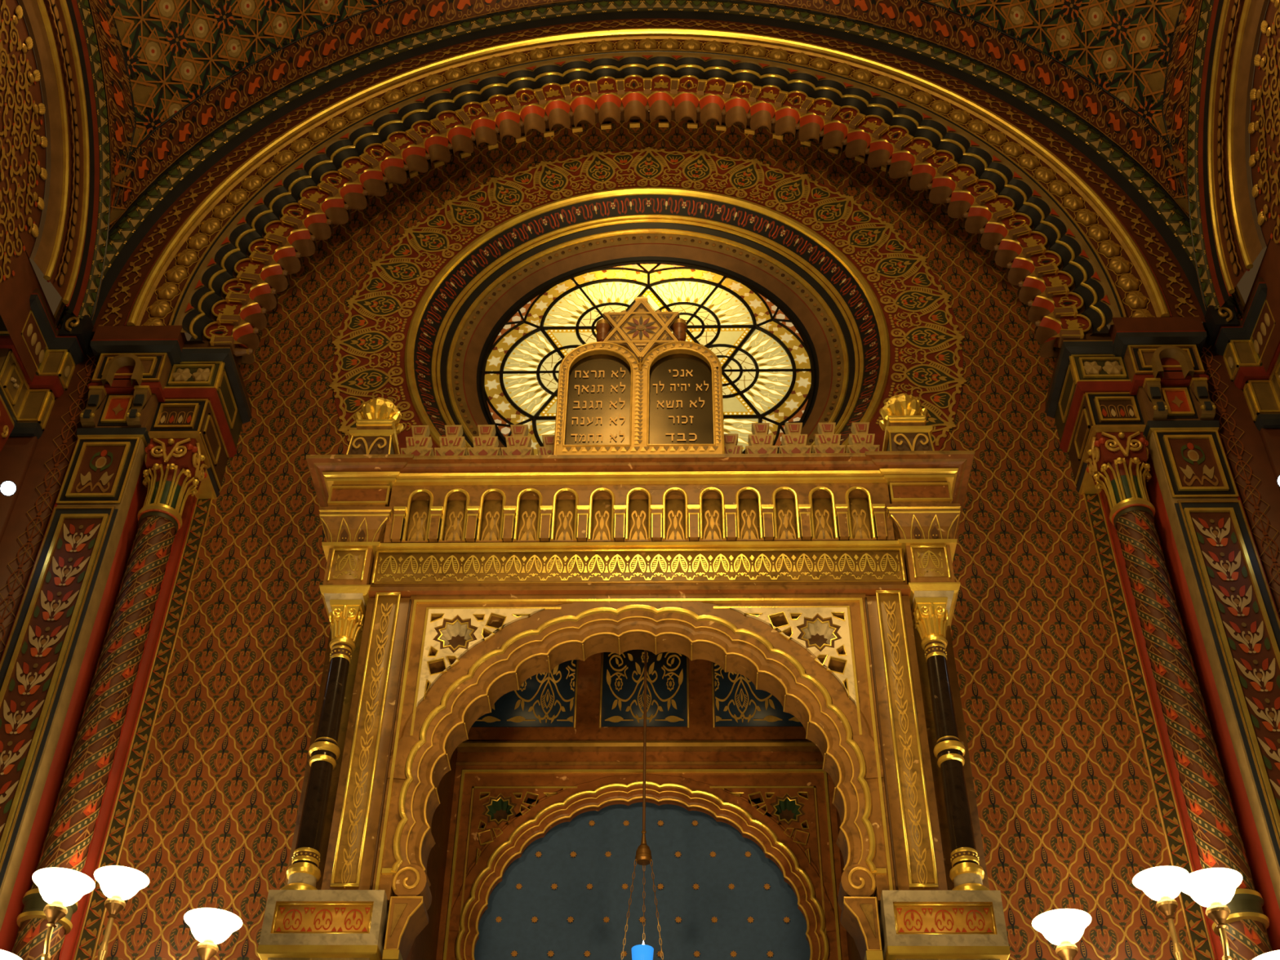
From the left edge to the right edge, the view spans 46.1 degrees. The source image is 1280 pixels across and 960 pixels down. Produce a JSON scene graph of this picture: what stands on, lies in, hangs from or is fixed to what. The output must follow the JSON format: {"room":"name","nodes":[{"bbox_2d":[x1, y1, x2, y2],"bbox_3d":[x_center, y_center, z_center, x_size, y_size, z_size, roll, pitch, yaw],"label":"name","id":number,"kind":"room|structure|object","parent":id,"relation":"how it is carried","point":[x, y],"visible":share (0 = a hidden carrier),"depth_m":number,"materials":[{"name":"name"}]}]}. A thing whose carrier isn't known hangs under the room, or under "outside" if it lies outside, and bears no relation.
{"room":"house of worship","nodes":[
{"label":"house of worship","id":0,"kind":"room"},
{"bbox_2d":[0,436,38,543],"bbox_3d":[-4.441,2.460,6.844,0.700,8.360,1.360,0,-41,1],"label":"wall pier","id":1,"kind":"object","parent":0,"point":[16,455],"visible":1,"depth_m":9.88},
{"bbox_2d":[0,288,84,439],"bbox_3d":[-4.347,-0.757,10.193,0.855,0.890,0.690,0,-41,1],"label":"entablature","id":2,"kind":"object","parent":1,"relation":"on","point":[29,404],"visible":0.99,"depth_m":10.21,"materials":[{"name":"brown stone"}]},
{"bbox_2d":[0,350,97,660],"bbox_3d":[-4.242,2.630,8.002,0.940,9.627,0.661,0,-41,1],"label":"wall","id":3,"kind":"structure","parent":0,"point":[24,534],"depth_m":9.76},
{"bbox_2d":[92,17,1205,331],"bbox_3d":[0.049,-2.506,11.750,7.810,4.050,0.050,0,-41,1],"label":"trim","id":4,"kind":"structure","parent":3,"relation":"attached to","point":[1182,300],"depth_m":11.86,"materials":[{"name":"gold metal"}]},
{"bbox_2d":[73,78,1215,959],"bbox_3d":[0.016,1.416,9.409,6.700,13.400,0.101,0,-41,1],"label":"wall","id":5,"kind":"structure","parent":0,"point":[1075,797],"depth_m":10.03,"materials":[{"name":"brown paint"}]},
{"bbox_2d":[0,453,196,959],"bbox_3d":[-3.385,2.700,7.972,0.455,9.500,0.575,0,-41,1],"label":"trim","id":6,"kind":"structure","parent":5,"relation":"attached to","point":[30,860],"depth_m":9.02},
{"bbox_2d":[404,186,890,455],"bbox_3d":[0.055,-0.964,11.634,3.702,3.702,0.392,0,-41,1],"label":"window","id":7,"kind":"structure","parent":5,"relation":"in","point":[797,333],"depth_m":12.11,"materials":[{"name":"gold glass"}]},
{"bbox_2d":[1099,445,1279,959],"bbox_3d":[3.358,2.660,7.810,0.455,9.500,0.575,0,-41,1],"label":"trim","id":8,"kind":"structure","parent":5,"relation":"attached to","point":[1249,835],"depth_m":8.86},
{"bbox_2d":[53,0,1244,326],"bbox_3d":[0.051,-2.673,11.873,8.376,4.200,0.085,0,-41,1],"label":"trim","id":9,"kind":"structure","parent":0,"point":[1171,221],"depth_m":12.34,"materials":[{"name":"brown wood"}]},
{"bbox_2d":[54,0,1244,330],"bbox_3d":[0.032,-3.559,11.331,8.340,4.938,2.103,0,-41,1],"label":"ceiling","id":10,"kind":"structure","parent":0,"point":[175,72],"depth_m":11.74,"materials":[{"name":"paint"}]},
{"bbox_2d":[0,0,111,382],"bbox_3d":[-4.019,-2.722,9.675,0.230,2.474,3.805,0,-41,1],"label":"arch","id":11,"kind":"object","parent":10,"relation":"attached to","point":[69,250],"visible":1,"depth_m":10.38,"materials":[{"name":"brown wood"}]},
{"bbox_2d":[1186,0,1279,372],"bbox_3d":[4.009,-2.770,9.481,0.230,2.474,3.805,0,-41,1],"label":"arch","id":12,"kind":"object","parent":10,"relation":"attached to","point":[1227,237],"visible":1,"depth_m":10.28,"materials":[{"name":"brown wood"}]},
{"bbox_2d":[1199,340,1279,617],"bbox_3d":[4.215,2.579,7.798,0.940,9.627,0.661,0,-41,1],"label":"wall","id":13,"kind":"structure","parent":0,"point":[1255,482],"depth_m":9.70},
{"bbox_2d":[1259,427,1279,490],"bbox_3d":[4.356,2.408,6.632,0.700,8.360,1.360,0,-41,1],"label":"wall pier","id":14,"kind":"object","parent":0,"point":[1270,437],"visible":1,"depth_m":9.75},
{"bbox_2d":[1213,277,1279,431],"bbox_3d":[4.385,-0.809,9.982,0.855,0.890,0.690,0,-41,1],"label":"entablature","id":15,"kind":"object","parent":14,"relation":"on","point":[1237,345],"visible":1,"depth_m":10.06,"materials":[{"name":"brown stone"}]},
{"bbox_3d":[-0.170,3.280,1.263,12.000,0.100,12.200,0,-41,1],"label":"floor","id":16,"kind":"structure","parent":0,"visible":0},
{"bbox_2d":[0,394,14,452],"bbox_3d":[-4.343,2.685,7.109,0.341,8.370,0.340,0,-41,1],"label":"column","id":17,"kind":"structure","parent":16,"relation":"on","point":[6,423],"depth_m":9.81,"materials":[{"name":"red stone"}]},
{"bbox_2d":[0,480,17,496],"bbox_3d":[-4.019,0.074,9.325,0.355,0.122,0.116,-11,-42,14],"label":"spotlight","id":18,"kind":"object","parent":17,"relation":"attached to","point":[7,488],"visible":1,"depth_m":9.26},
{"bbox_2d":[0,437,146,930],"bbox_3d":[-3.577,2.904,7.321,0.430,8.335,0.149,0,-41,1],"label":"pilaster","id":19,"kind":"object","parent":16,"relation":"on","point":[41,661],"visible":1,"depth_m":9.02,"materials":[{"name":"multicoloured paint"}]},
{"bbox_2d":[76,325,251,499],"bbox_3d":[-3.346,-0.443,10.563,0.945,0.975,0.885,0,-41,1],"label":"entablature","id":20,"kind":"object","parent":19,"relation":"on","point":[145,379],"visible":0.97,"depth_m":10.42,"materials":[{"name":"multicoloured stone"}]},
{"bbox_2d":[101,353,144,386],"bbox_3d":[-3.532,-0.753,10.308,0.250,0.255,0.085,0,-41,1],"label":"hood","id":21,"kind":"object","parent":20,"relation":"attached to","point":[126,370],"depth_m":10.30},
{"bbox_2d":[172,51,1123,364],"bbox_3d":[0.055,-2.169,11.943,7.200,3.695,0.805,0,-41,1],"label":"arch","id":22,"kind":"object","parent":20,"relation":"on","point":[242,275],"visible":1,"depth_m":11.96,"materials":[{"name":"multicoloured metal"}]},
{"bbox_2d":[208,325,228,336],"bbox_3d":[-2.996,-1.050,10.698,0.138,0.137,0.001,0,-41,2],"label":"flower","id":23,"kind":"object","parent":22,"relation":"on","point":[216,331],"depth_m":10.71,"materials":[{"name":"gold metal"}]},
{"bbox_2d":[231,322,259,364],"bbox_3d":[-3.078,-0.822,10.954,0.690,0.284,0.670,0,-41,1],"label":"hood","id":24,"kind":"object","parent":22,"relation":"attached to","point":[246,336],"depth_m":10.78,"materials":[{"name":"red metal"}]},
{"bbox_2d":[240,262,259,273],"bbox_3d":[-2.898,-1.565,11.141,0.134,0.125,0.003,10,-40,11],"label":"flower","id":25,"kind":"object","parent":22,"relation":"on","point":[251,268],"depth_m":11.15,"materials":[{"name":"gold metal"}]},
{"bbox_2d":[238,302,266,342],"bbox_3d":[-3.071,-1.003,11.112,0.689,0.325,0.670,0,-41,1],"label":"hood","id":26,"kind":"object","parent":22,"relation":"attached to","point":[252,319],"depth_m":10.90,"materials":[{"name":"red paint"}]},
{"bbox_2d":[248,282,276,322],"bbox_3d":[-3.039,-1.182,11.266,0.698,0.370,0.670,0,-41,1],"label":"corbel","id":27,"kind":"object","parent":22,"relation":"attached to","point":[262,297],"depth_m":11.04,"materials":[{"name":"red paint"}]},
{"bbox_2d":[258,262,288,303],"bbox_3d":[-2.989,-1.357,11.417,0.703,0.414,0.670,0,-41,1],"label":"corbel","id":28,"kind":"object","parent":22,"relation":"attached to","point":[273,277],"depth_m":11.18,"materials":[{"name":"red paint"}]},
{"bbox_2d":[271,244,301,284],"bbox_3d":[-2.921,-1.529,11.564,0.705,0.457,0.670,0,-41,1],"label":"corbel","id":29,"kind":"object","parent":22,"relation":"attached to","point":[286,260],"depth_m":11.32,"materials":[{"name":"red metal"}]},
{"bbox_2d":[285,226,315,266],"bbox_3d":[-2.837,-1.697,11.708,0.703,0.497,0.670,0,-41,1],"label":"corbel","id":30,"kind":"object","parent":22,"relation":"attached to","point":[300,241],"depth_m":11.45,"materials":[{"name":"red paint"}]},
{"bbox_2d":[301,210,331,249],"bbox_3d":[-2.736,-1.859,11.846,0.697,0.535,0.670,0,-41,1],"label":"corbel","id":31,"kind":"object","parent":22,"relation":"attached to","point":[315,225],"depth_m":11.58,"materials":[{"name":"brown paint"}]},
{"bbox_2d":[317,195,348,234],"bbox_3d":[-2.619,-2.016,11.978,0.686,0.570,0.670,0,-41,1],"label":"corbel","id":32,"kind":"object","parent":22,"relation":"attached to","point":[334,207],"depth_m":11.70,"materials":[{"name":"brown paint"}]},
{"bbox_2d":[336,180,367,218],"bbox_3d":[-2.487,-2.165,12.104,0.672,0.603,0.670,0,-41,1],"label":"corbel","id":33,"kind":"object","parent":22,"relation":"attached to","point":[353,193],"depth_m":11.81,"materials":[{"name":"brown paint"}]},
{"bbox_2d":[343,167,386,204],"bbox_3d":[-2.341,-2.306,12.222,0.654,0.632,0.670,0,-41,1],"label":"corbel","id":34,"kind":"object","parent":22,"relation":"attached to","point":[374,182],"depth_m":11.91,"materials":[{"name":"brown paint"}]},
{"bbox_2d":[362,155,407,191],"bbox_3d":[-2.181,-2.439,12.333,0.632,0.657,0.670,0,-41,1],"label":"corbel","id":35,"kind":"object","parent":22,"relation":"attached to","point":[379,176],"depth_m":12.00,"materials":[{"name":"brown paint"}]},
{"bbox_2d":[382,142,428,190],"bbox_3d":[-2.008,-2.562,12.435,0.607,0.679,0.670,0,-41,1],"label":"corbel","id":36,"kind":"object","parent":22,"relation":"attached to","point":[397,165],"depth_m":12.10,"materials":[{"name":"brown paint"}]},
{"bbox_2d":[404,132,450,178],"bbox_3d":[-1.824,-2.675,12.528,0.578,0.697,0.670,0,-41,1],"label":"corbel","id":37,"kind":"object","parent":22,"relation":"attached to","point":[433,146],"depth_m":12.19,"materials":[{"name":"brown paint"}]},
{"bbox_2d":[433,123,473,168],"bbox_3d":[-1.629,-2.778,12.611,0.546,0.710,0.670,0,-41,1],"label":"corbel","id":38,"kind":"object","parent":22,"relation":"attached to","point":[455,137],"depth_m":12.27,"materials":[{"name":"brown paint"}]},
{"bbox_2d":[449,115,497,158],"bbox_3d":[-1.424,-2.868,12.684,0.511,0.721,0.670,0,-41,1],"label":"corbel","id":39,"kind":"object","parent":22,"relation":"attached to","point":[478,130],"depth_m":12.33,"materials":[{"name":"brown paint"}]},
{"bbox_2d":[478,108,520,150],"bbox_3d":[-1.210,-2.947,12.746,0.474,0.728,0.670,0,-41,1],"label":"corbel","id":40,"kind":"object","parent":22,"relation":"attached to","point":[495,125],"depth_m":12.40,"materials":[{"name":"brown paint"}]},
{"bbox_2d":[504,102,545,142],"bbox_3d":[-0.989,-3.014,12.798,0.436,0.730,0.670,0,-41,1],"label":"corbel","id":41,"kind":"object","parent":22,"relation":"attached to","point":[519,119],"depth_m":12.45,"materials":[{"name":"brown paint"}]},
{"bbox_2d":[532,97,570,137],"bbox_3d":[-0.761,-3.068,12.838,0.395,0.728,0.670,0,-41,1],"label":"corbel","id":42,"kind":"object","parent":22,"relation":"attached to","point":[549,113],"depth_m":12.49,"materials":[{"name":"brown paint"}]},
{"bbox_2d":[561,94,595,133],"bbox_3d":[-0.529,-3.109,12.867,0.353,0.723,0.670,0,-41,1],"label":"hood","id":43,"kind":"object","parent":22,"relation":"attached to","point":[576,109],"depth_m":12.52,"materials":[{"name":"gold metal"}]},
{"bbox_2d":[593,92,622,129],"bbox_3d":[-0.294,-3.136,12.884,0.308,0.713,0.670,0,-41,1],"label":"hood","id":44,"kind":"object","parent":22,"relation":"attached to","point":[607,106],"depth_m":12.55,"materials":[{"name":"brown paint"}]},
{"bbox_2d":[618,91,648,128],"bbox_3d":[-0.056,-3.151,12.889,0.261,0.698,0.670,0,-41,1],"label":"hood","id":45,"kind":"object","parent":22,"relation":"attached to","point":[633,105],"depth_m":12.55,"materials":[{"name":"brown paint"}]},
{"bbox_2d":[644,90,675,127],"bbox_3d":[0.184,-3.155,12.886,0.295,0.690,0.670,0,-41,1],"label":"hood","id":46,"kind":"object","parent":22,"relation":"attached to","point":[660,104],"depth_m":12.54,"materials":[{"name":"brown paint"}]},
{"bbox_2d":[670,91,707,128],"bbox_3d":[0.424,-3.149,12.874,0.335,0.691,0.670,0,-41,1],"label":"hood","id":47,"kind":"object","parent":22,"relation":"attached to","point":[684,105],"depth_m":12.52,"materials":[{"name":"brown paint"}]},
{"bbox_2d":[695,93,737,131],"bbox_3d":[0.658,-3.124,12.846,0.381,0.700,0.670,0,-41,1],"label":"hood","id":48,"kind":"object","parent":22,"relation":"attached to","point":[720,108],"depth_m":12.49,"materials":[{"name":"brown paint"}]},
{"bbox_2d":[720,96,766,134],"bbox_3d":[0.888,-3.087,12.806,0.425,0.704,0.670,0,-41,1],"label":"corbel","id":49,"kind":"object","parent":22,"relation":"attached to","point":[748,111],"depth_m":12.45,"materials":[{"name":"brown paint"}]},
{"bbox_2d":[746,99,793,140],"bbox_3d":[1.114,-3.036,12.755,0.467,0.705,0.670,0,-41,1],"label":"corbel","id":50,"kind":"object","parent":22,"relation":"attached to","point":[778,117],"depth_m":12.40,"materials":[{"name":"brown paint"}]},
{"bbox_2d":[770,105,822,146],"bbox_3d":[1.333,-2.972,12.694,0.506,0.702,0.670,0,-41,1],"label":"corbel","id":51,"kind":"object","parent":22,"relation":"attached to","point":[806,124],"depth_m":12.33,"materials":[{"name":"brown paint"}]},
{"bbox_2d":[795,111,838,154],"bbox_3d":[1.544,-2.896,12.621,0.544,0.694,0.670,0,-41,1],"label":"corbel","id":52,"kind":"object","parent":22,"relation":"attached to","point":[817,126],"depth_m":12.27,"materials":[{"name":"brown paint"}]},
{"bbox_2d":[818,119,864,163],"bbox_3d":[1.746,-2.808,12.539,0.579,0.683,0.670,0,-41,1],"label":"corbel","id":53,"kind":"object","parent":22,"relation":"attached to","point":[844,135],"depth_m":12.20,"materials":[{"name":"brown paint"}]},
{"bbox_2d":[841,128,892,173],"bbox_3d":[1.938,-2.708,12.447,0.610,0.668,0.670,0,-41,1],"label":"ornament","id":54,"kind":"object","parent":22,"relation":"attached to","point":[875,148],"depth_m":12.10,"materials":[{"name":"wood"}]},
{"bbox_2d":[864,137,912,181],"bbox_3d":[2.120,-2.598,12.345,0.639,0.649,0.670,0,-41,1],"label":"ornament","id":55,"kind":"object","parent":22,"relation":"attached to","point":[895,159],"depth_m":12.01,"materials":[{"name":"wood"}]},
{"bbox_2d":[885,148,951,195],"bbox_3d":[2.289,-2.477,12.235,0.663,0.626,0.670,0,-41,1],"label":"ornament","id":56,"kind":"object","parent":22,"relation":"attached to","point":[918,171],"depth_m":11.89,"materials":[{"name":"wood"}]},
{"bbox_2d":[906,160,939,199],"bbox_3d":[2.446,-2.346,12.117,0.684,0.600,0.670,0,-41,1],"label":"ornament","id":57,"kind":"object","parent":22,"relation":"attached to","point":[920,177],"depth_m":11.82,"materials":[{"name":"brown paint"}]},
{"bbox_2d":[926,174,959,213],"bbox_3d":[2.589,-2.207,11.992,0.700,0.570,0.670,0,-41,1],"label":"ornament","id":58,"kind":"object","parent":22,"relation":"attached to","point":[939,191],"depth_m":11.71,"materials":[{"name":"brown paint"}]},
{"bbox_2d":[945,188,977,227],"bbox_3d":[2.717,-2.060,11.860,0.713,0.537,0.670,0,-41,1],"label":"ornament","id":59,"kind":"object","parent":22,"relation":"attached to","point":[962,202],"depth_m":11.58,"materials":[{"name":"brown paint"}]},
{"bbox_2d":[962,204,994,244],"bbox_3d":[2.830,-1.905,11.723,0.723,0.501,0.670,0,-41,1],"label":"ornament","id":60,"kind":"object","parent":22,"relation":"attached to","point":[977,218],"depth_m":11.46,"materials":[{"name":"brown paint"}]},
{"bbox_2d":[978,220,1009,260],"bbox_3d":[2.926,-1.744,11.579,0.729,0.464,0.670,0,-41,1],"label":"hood","id":61,"kind":"object","parent":22,"relation":"attached to","point":[994,235],"depth_m":11.32,"materials":[{"name":"red paint"}]},
{"bbox_2d":[992,237,1023,278],"bbox_3d":[3.006,-1.576,11.432,0.730,0.426,0.670,0,-41,1],"label":"hood","id":62,"kind":"object","parent":22,"relation":"attached to","point":[1008,252],"depth_m":11.19,"materials":[{"name":"red paint"}]},
{"bbox_2d":[1005,255,1035,296],"bbox_3d":[3.068,-1.404,11.280,0.727,0.385,0.670,0,-41,1],"label":"hood","id":63,"kind":"object","parent":22,"relation":"attached to","point":[1021,269],"depth_m":11.05,"materials":[{"name":"red paint"}]},
{"bbox_2d":[1022,235,1040,246],"bbox_3d":[2.913,-1.766,11.145,0.134,0.125,0.003,-14,-40,-11],"label":"flower","id":64,"kind":"object","parent":22,"relation":"on","point":[1027,241],"depth_m":11.15,"materials":[{"name":"gold metal"}]},
{"bbox_2d":[1017,275,1045,315],"bbox_3d":[3.114,-1.229,11.127,0.720,0.342,0.670,0,-41,1],"label":"hood","id":65,"kind":"object","parent":22,"relation":"attached to","point":[1031,291],"depth_m":10.91,"materials":[{"name":"red paint"}]},
{"bbox_2d":[1026,294,1056,335],"bbox_3d":[3.142,-1.051,10.972,0.709,0.296,0.670,0,-41,1],"label":"hood","id":66,"kind":"object","parent":22,"relation":"attached to","point":[1041,312],"depth_m":10.77,"materials":[{"name":"red paint"}]},
{"bbox_2d":[1034,315,1062,357],"bbox_3d":[3.151,-0.871,10.815,0.694,0.263,0.670,0,-41,1],"label":"hood","id":67,"kind":"object","parent":22,"relation":"attached to","point":[1046,331],"depth_m":10.65,"materials":[{"name":"red paint"}]},
{"bbox_2d":[1047,275,1066,286],"bbox_3d":[3.019,-1.431,10.851,0.134,0.125,0.003,-8,-41,-5],"label":"flower","id":68,"kind":"object","parent":22,"relation":"on","point":[1052,281],"depth_m":10.86,"materials":[{"name":"gold metal"}]},
{"bbox_2d":[1058,296,1078,306],"bbox_3d":[3.046,-1.259,10.703,0.138,0.137,0.001,-4,-41,-2],"label":"flower","id":69,"kind":"object","parent":22,"relation":"on","point":[1064,301],"depth_m":10.72,"materials":[{"name":"gold metal"}]},
{"bbox_2d":[124,27,1172,325],"bbox_3d":[0.047,-2.457,11.674,7.322,3.735,0.080,0,-41,1],"label":"arch","id":70,"kind":"object","parent":20,"relation":"on","point":[1137,291],"visible":1,"depth_m":11.92,"materials":[{"name":"gold metal"}]},
{"bbox_2d":[11,431,210,959],"bbox_3d":[-3.152,2.946,7.408,0.380,8.395,0.362,0,-41,1],"label":"column","id":71,"kind":"structure","parent":16,"relation":"on","point":[176,462],"depth_m":8.87,"materials":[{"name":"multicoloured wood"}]},
{"bbox_2d":[0,865,242,959],"bbox_3d":[-2.467,3.855,6.013,1.257,5.209,1.269,0,-41,1],"label":"lamps","id":72,"kind":"object","parent":16,"relation":"on","point":[60,887],"visible":1,"depth_m":7.39,"materials":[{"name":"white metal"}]},
{"bbox_2d":[0,949,22,959],"bbox_3d":[-2.943,2.222,6.795,0.287,0.109,0.287,0,-41,1],"label":"glass shade","id":73,"kind":"object","parent":72,"relation":"hanging from","point":[4,955],"depth_m":6.76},
{"bbox_2d":[32,867,95,906],"bbox_3d":[-2.723,1.938,7.075,0.287,0.109,0.287,0,-41,1],"label":"glass shade","id":74,"kind":"object","parent":72,"relation":"hanging from","point":[63,886],"depth_m":7.02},
{"bbox_2d":[93,865,149,900],"bbox_3d":[-2.751,2.154,7.949,0.287,0.109,0.287,0,-41,1],"label":"glass shade","id":75,"kind":"object","parent":72,"relation":"hanging from","point":[121,882],"depth_m":7.89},
{"bbox_2d":[183,907,242,944],"bbox_3d":[-2.127,2.236,7.461,0.287,0.109,0.287,0,-41,1],"label":"glass shade","id":76,"kind":"object","parent":72,"relation":"hanging from","point":[207,925],"depth_m":7.40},
{"bbox_2d":[257,889,389,959],"bbox_3d":[-1.516,3.886,5.728,0.557,4.810,0.357,0,-41,1],"label":"marble pedestal","id":77,"kind":"object","parent":16,"relation":"on","point":[298,924],"visible":0.98,"depth_m":7.08,"materials":[{"name":"beige stone"}]},
{"bbox_2d":[280,599,365,889],"bbox_3d":[-1.638,1.379,7.840,0.216,1.739,0.216,0,-41,1],"label":"column","id":78,"kind":"structure","parent":77,"relation":"on","point":[347,617],"depth_m":7.76,"materials":[{"name":"stone"}]},
{"bbox_2d":[406,648,861,959],"bbox_3d":[-0.013,3.607,7.699,2.630,7.850,2.450,0,-41,1],"label":"wall","id":79,"kind":"structure","parent":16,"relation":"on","point":[569,741],"depth_m":9.61,"materials":[{"name":"brown wood"}]},
{"bbox_2d":[474,797,810,959],"bbox_3d":[0.009,3.188,8.704,2.400,3.400,0.049,0,-41,1],"label":"curtain","id":80,"kind":"object","parent":79,"relation":"hanging from","point":[718,895],"visible":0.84,"depth_m":9.25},
{"bbox_2d":[284,450,989,959],"bbox_3d":[-0.035,3.144,6.892,3.910,7.489,1.455,0,-41,1],"label":"portal","id":81,"kind":"object","parent":16,"relation":"on","point":[800,576],"visible":1,"depth_m":8.33,"materials":[{"name":"gold metal"}]},
{"bbox_2d":[346,397,403,454],"bbox_3d":[-1.612,-0.254,9.193,0.290,0.626,0.289,0,-41,1],"label":"finial","id":82,"kind":"object","parent":81,"relation":"on","point":[378,427],"visible":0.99,"depth_m":9.12,"materials":[{"name":"gold metal"}]},
{"bbox_2d":[400,425,434,455],"bbox_3d":[-1.335,-0.186,9.042,0.194,0.330,0.076,0,-41,1],"label":"cresting","id":83,"kind":"object","parent":81,"relation":"on","point":[420,444],"visible":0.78,"depth_m":9.03,"materials":[{"name":"stone"}]},
{"bbox_2d":[434,425,467,455],"bbox_3d":[-1.133,-0.188,9.037,0.194,0.330,0.076,0,-41,1],"label":"cresting","id":84,"kind":"object","parent":81,"relation":"on","point":[454,444],"visible":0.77,"depth_m":9.02,"materials":[{"name":"stone"}]},
{"bbox_2d":[467,424,501,455],"bbox_3d":[-0.933,-0.189,9.032,0.194,0.330,0.076,0,-41,1],"label":"cresting","id":85,"kind":"object","parent":81,"relation":"on","point":[486,444],"visible":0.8,"depth_m":9.02,"materials":[{"name":"stone"}]},
{"bbox_2d":[501,424,533,455],"bbox_3d":[-0.733,-0.190,9.027,0.194,0.330,0.076,0,-41,1],"label":"cresting","id":86,"kind":"object","parent":81,"relation":"on","point":[519,443],"visible":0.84,"depth_m":9.01,"materials":[{"name":"stone"}]},
{"bbox_2d":[537,435,554,454],"bbox_3d":[-0.546,-0.129,9.095,0.194,0.330,0.076,0,-41,1],"label":"cresting","id":87,"kind":"object","parent":81,"relation":"on","point":[548,440],"visible":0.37,"depth_m":9.12,"materials":[{"name":"stone"}]},
{"bbox_2d":[553,294,724,454],"bbox_3d":[0.002,-0.629,9.366,1.011,1.453,0.129,0,-41,1],"label":"tablet","id":88,"kind":"object","parent":81,"relation":"on","point":[642,388],"visible":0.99,"depth_m":9.26,"materials":[{"name":"gold metal"}]},
{"bbox_2d":[621,649,663,959],"bbox_3d":[0.029,1.323,8.523,0.240,3.100,0.240,0,-41,1],"label":"hanging lamp","id":89,"kind":"object","parent":81,"relation":"hanging from","point":[643,853],"visible":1,"depth_m":7.91,"materials":[{"name":"gold metal"}]},
{"bbox_2d":[724,433,742,453],"bbox_3d":[0.543,-0.135,9.068,0.194,0.330,0.076,0,-41,1],"label":"cresting","id":90,"kind":"object","parent":81,"relation":"on","point":[731,440],"visible":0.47,"depth_m":9.10,"materials":[{"name":"stone"}]},
{"bbox_2d":[745,422,777,453],"bbox_3d":[0.726,-0.199,8.992,0.194,0.330,0.076,0,-41,1],"label":"cresting","id":91,"kind":"object","parent":81,"relation":"on","point":[760,442],"visible":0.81,"depth_m":8.98,"materials":[{"name":"stone"}]},
{"bbox_2d":[778,422,811,453],"bbox_3d":[0.926,-0.200,8.987,0.194,0.330,0.076,0,-41,1],"label":"cresting","id":92,"kind":"object","parent":81,"relation":"on","point":[793,442],"visible":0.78,"depth_m":8.98,"materials":[{"name":"stone"}]},
{"bbox_2d":[812,422,845,453],"bbox_3d":[1.126,-0.201,8.983,0.194,0.330,0.076,0,-41,1],"label":"cresting","id":93,"kind":"object","parent":81,"relation":"on","point":[826,442],"visible":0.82,"depth_m":8.97,"materials":[{"name":"stone"}]},
{"bbox_2d":[845,422,879,453],"bbox_3d":[1.328,-0.202,8.978,0.194,0.330,0.076,0,-41,1],"label":"cresting","id":94,"kind":"object","parent":81,"relation":"on","point":[860,442],"visible":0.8,"depth_m":8.97,"materials":[{"name":"stone"}]},
{"bbox_2d":[879,393,934,451],"bbox_3d":[1.611,-0.273,9.116,0.290,0.626,0.289,0,-41,1],"label":"finial","id":95,"kind":"object","parent":81,"relation":"on","point":[904,423],"visible":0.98,"depth_m":9.05,"materials":[{"name":"gold metal"}]},
{"bbox_2d":[878,890,1010,959],"bbox_3d":[1.398,3.868,5.658,0.557,4.810,0.357,0,-41,1],"label":"marble pedestal","id":96,"kind":"object","parent":16,"relation":"on","point":[915,925],"visible":1,"depth_m":7.01,"materials":[{"name":"beige stone"}]},
{"bbox_2d":[911,597,990,890],"bbox_3d":[1.591,1.360,7.762,0.216,1.739,0.216,0,-41,1],"label":"column","id":97,"kind":"structure","parent":96,"relation":"on","point":[930,615],"depth_m":7.68,"materials":[{"name":"stone"}]},
{"bbox_2d":[1031,866,1279,959],"bbox_3d":[2.361,3.826,5.897,1.257,5.209,1.269,0,-41,1],"label":"lamps","id":98,"kind":"object","parent":16,"relation":"on","point":[1212,888],"visible":1,"depth_m":7.29,"materials":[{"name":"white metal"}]},
{"bbox_2d":[1031,908,1091,945],"bbox_3d":[2.072,2.211,7.360,0.287,0.109,0.287,0,-41,1],"label":"glass shade","id":99,"kind":"object","parent":98,"relation":"hanging from","point":[1060,926],"depth_m":7.30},
{"bbox_2d":[1132,866,1189,901],"bbox_3d":[2.717,2.121,7.817,0.287,0.109,0.287,0,-41,1],"label":"glass shade","id":100,"kind":"object","parent":98,"relation":"hanging from","point":[1159,883],"depth_m":7.76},
{"bbox_2d":[1177,867,1242,907],"bbox_3d":[2.645,1.906,6.945,0.287,0.109,0.287,0,-41,1],"label":"glass shade","id":101,"kind":"object","parent":98,"relation":"hanging from","point":[1208,887],"depth_m":6.89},
{"bbox_2d":[1252,950,1279,959],"bbox_3d":[2.855,2.187,6.655,0.287,0.109,0.287,0,-41,1],"label":"glass shade","id":102,"kind":"object","parent":98,"relation":"hanging from","point":[1273,955],"depth_m":6.61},
{"bbox_2d":[1083,424,1272,959],"bbox_3d":[3.102,2.909,7.258,0.380,8.395,0.362,0,-41,1],"label":"column","id":103,"kind":"structure","parent":16,"relation":"on","point":[1116,455],"depth_m":8.70,"materials":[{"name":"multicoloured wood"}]},
{"bbox_2d":[1147,430,1279,909],"bbox_3d":[3.521,2.862,7.150,0.430,8.335,0.149,0,-41,1],"label":"pilaster","id":104,"kind":"object","parent":16,"relation":"on","point":[1237,617],"visible":1,"depth_m":8.93,"materials":[{"name":"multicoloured paint"}]},
{"bbox_2d":[1044,316,1219,494],"bbox_3d":[3.407,-0.483,10.401,0.945,0.975,0.885,0,-41,1],"label":"entablature","id":105,"kind":"object","parent":104,"relation":"on","point":[1148,371],"visible":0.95,"depth_m":10.25,"materials":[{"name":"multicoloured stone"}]},
{"bbox_2d":[1150,345,1194,379],"bbox_3d":[3.576,-0.796,10.137,0.250,0.255,0.085,0,-41,1],"label":"hood","id":106,"kind":"object","parent":105,"relation":"attached to","point":[1166,362],"depth_m":10.13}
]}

